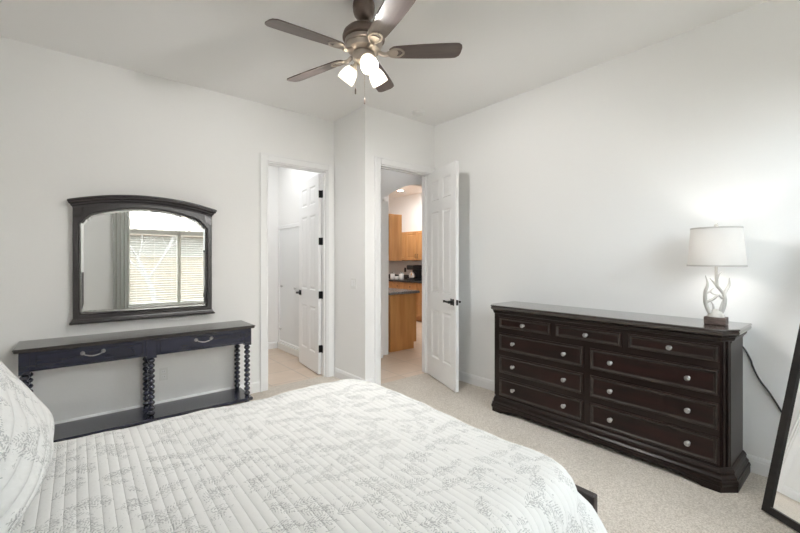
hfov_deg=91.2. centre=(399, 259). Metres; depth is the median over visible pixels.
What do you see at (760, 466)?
baseboard
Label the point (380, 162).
trim
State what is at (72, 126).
wall
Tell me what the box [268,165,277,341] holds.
wall
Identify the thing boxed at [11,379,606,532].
bedspread
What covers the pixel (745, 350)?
power cord
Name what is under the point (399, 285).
base cabinet
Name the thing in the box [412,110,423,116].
smoke detector
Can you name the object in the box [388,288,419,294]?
island countertop
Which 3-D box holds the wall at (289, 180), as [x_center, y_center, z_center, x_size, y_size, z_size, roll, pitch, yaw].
[-1.342,-1.100,5.554,0.060,1.120,1.765,0,0,-40]
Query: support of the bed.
on the floor
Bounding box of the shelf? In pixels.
[53,387,252,442]
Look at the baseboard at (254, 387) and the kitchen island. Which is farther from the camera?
the kitchen island
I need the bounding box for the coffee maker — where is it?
[406,265,421,279]
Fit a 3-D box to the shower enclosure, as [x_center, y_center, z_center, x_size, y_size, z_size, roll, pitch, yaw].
[-1.370,0.428,5.572,0.100,1.927,1.699,0,0,-40]
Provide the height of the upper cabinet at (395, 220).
0.925 m
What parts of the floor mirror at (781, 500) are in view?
glass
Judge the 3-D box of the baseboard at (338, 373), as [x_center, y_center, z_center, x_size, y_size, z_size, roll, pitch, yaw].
[-0.582,1.336,4.441,0.014,0.108,0.641,0,0,-40]
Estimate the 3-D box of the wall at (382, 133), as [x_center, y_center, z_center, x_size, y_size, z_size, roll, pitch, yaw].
[-0.011,-0.135,4.574,1.037,3.050,0.120,0,0,-40]
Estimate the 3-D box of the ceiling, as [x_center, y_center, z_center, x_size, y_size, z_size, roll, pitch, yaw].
[-0.301,-1.710,5.236,8.000,0.100,10.140,0,0,-40]
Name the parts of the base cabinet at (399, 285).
drawer, drawer, drawer, drawer, drawer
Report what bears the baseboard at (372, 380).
attached to the wall at (382, 133)
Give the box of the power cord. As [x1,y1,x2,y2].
[743,347,781,411]
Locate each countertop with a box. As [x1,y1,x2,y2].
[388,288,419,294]
[389,274,421,282]
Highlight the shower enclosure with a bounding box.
[277,219,321,367]
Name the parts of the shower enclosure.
glass panel, glass panel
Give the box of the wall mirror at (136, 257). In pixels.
[67,195,216,324]
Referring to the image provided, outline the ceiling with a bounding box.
[0,0,769,198]
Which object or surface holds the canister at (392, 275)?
on the countertop at (405, 276)
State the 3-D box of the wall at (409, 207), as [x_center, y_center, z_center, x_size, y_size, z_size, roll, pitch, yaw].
[0.679,-0.135,9.546,0.100,3.050,4.740,0,0,-40]
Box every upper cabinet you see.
[389,214,401,260]
[402,231,421,260]
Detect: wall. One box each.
[0,37,333,421]
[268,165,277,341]
[278,167,321,225]
[334,109,358,376]
[359,105,433,379]
[381,169,421,354]
[383,195,388,287]
[389,193,421,274]
[434,0,799,460]
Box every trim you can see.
[260,152,333,391]
[374,155,434,385]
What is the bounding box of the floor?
[124,321,798,532]
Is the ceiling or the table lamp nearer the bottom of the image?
the table lamp
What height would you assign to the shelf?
0.028 m
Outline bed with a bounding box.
[575,484,596,512]
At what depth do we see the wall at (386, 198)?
7.68 m
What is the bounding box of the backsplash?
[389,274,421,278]
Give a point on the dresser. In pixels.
(665, 391)
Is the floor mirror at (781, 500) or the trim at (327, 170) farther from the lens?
the trim at (327, 170)
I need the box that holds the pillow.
[0,361,53,532]
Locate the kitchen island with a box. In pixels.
[388,288,419,351]
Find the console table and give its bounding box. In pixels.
[12,320,254,442]
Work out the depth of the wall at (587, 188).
3.01 m
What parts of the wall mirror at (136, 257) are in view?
cornice, moulding, glass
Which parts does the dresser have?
drawer, drawer, drawer, drawer, drawer, cornice, moulding, drawer, drawer, drawer, drawer, knob, knob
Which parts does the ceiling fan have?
blade, blade, lamp shade, pull chain, bulb, lamp shade, lamp shade, blade, blade, blade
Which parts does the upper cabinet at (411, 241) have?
door, door, door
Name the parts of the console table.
leg, leg, drawer, bail handle, leg, leg, drawer, bail handle, leg, leg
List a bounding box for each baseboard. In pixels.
[54,382,259,424]
[268,341,276,348]
[334,367,364,379]
[365,378,374,382]
[459,371,770,476]
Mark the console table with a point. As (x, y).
(51, 353)
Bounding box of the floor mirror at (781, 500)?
[761,325,799,532]
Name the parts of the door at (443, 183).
lever handle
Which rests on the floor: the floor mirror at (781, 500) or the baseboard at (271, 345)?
the floor mirror at (781, 500)
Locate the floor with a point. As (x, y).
(635, 495)
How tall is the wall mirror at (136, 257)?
1.080 m
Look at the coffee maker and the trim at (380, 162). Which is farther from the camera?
the coffee maker
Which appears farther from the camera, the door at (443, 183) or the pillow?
the door at (443, 183)
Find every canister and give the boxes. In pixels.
[390,272,394,278]
[399,272,403,279]
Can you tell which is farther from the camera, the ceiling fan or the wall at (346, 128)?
the wall at (346, 128)
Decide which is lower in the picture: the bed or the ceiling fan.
the bed
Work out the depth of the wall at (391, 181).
5.72 m
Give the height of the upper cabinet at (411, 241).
0.705 m
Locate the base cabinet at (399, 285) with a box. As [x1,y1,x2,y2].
[389,281,421,321]
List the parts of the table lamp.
lamp shade, antler stem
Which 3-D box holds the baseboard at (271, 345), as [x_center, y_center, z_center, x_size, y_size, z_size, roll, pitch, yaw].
[-2.655,1.336,5.605,1.840,0.108,0.014,0,0,-40]
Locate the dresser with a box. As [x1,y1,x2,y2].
[491,301,751,492]
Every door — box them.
[296,174,322,373]
[428,160,460,391]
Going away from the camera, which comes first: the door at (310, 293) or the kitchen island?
the door at (310, 293)
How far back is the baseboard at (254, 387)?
3.61 m
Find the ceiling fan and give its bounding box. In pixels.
[265,0,461,103]
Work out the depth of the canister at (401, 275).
9.57 m
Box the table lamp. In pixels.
[687,223,747,325]
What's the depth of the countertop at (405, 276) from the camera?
9.31 m

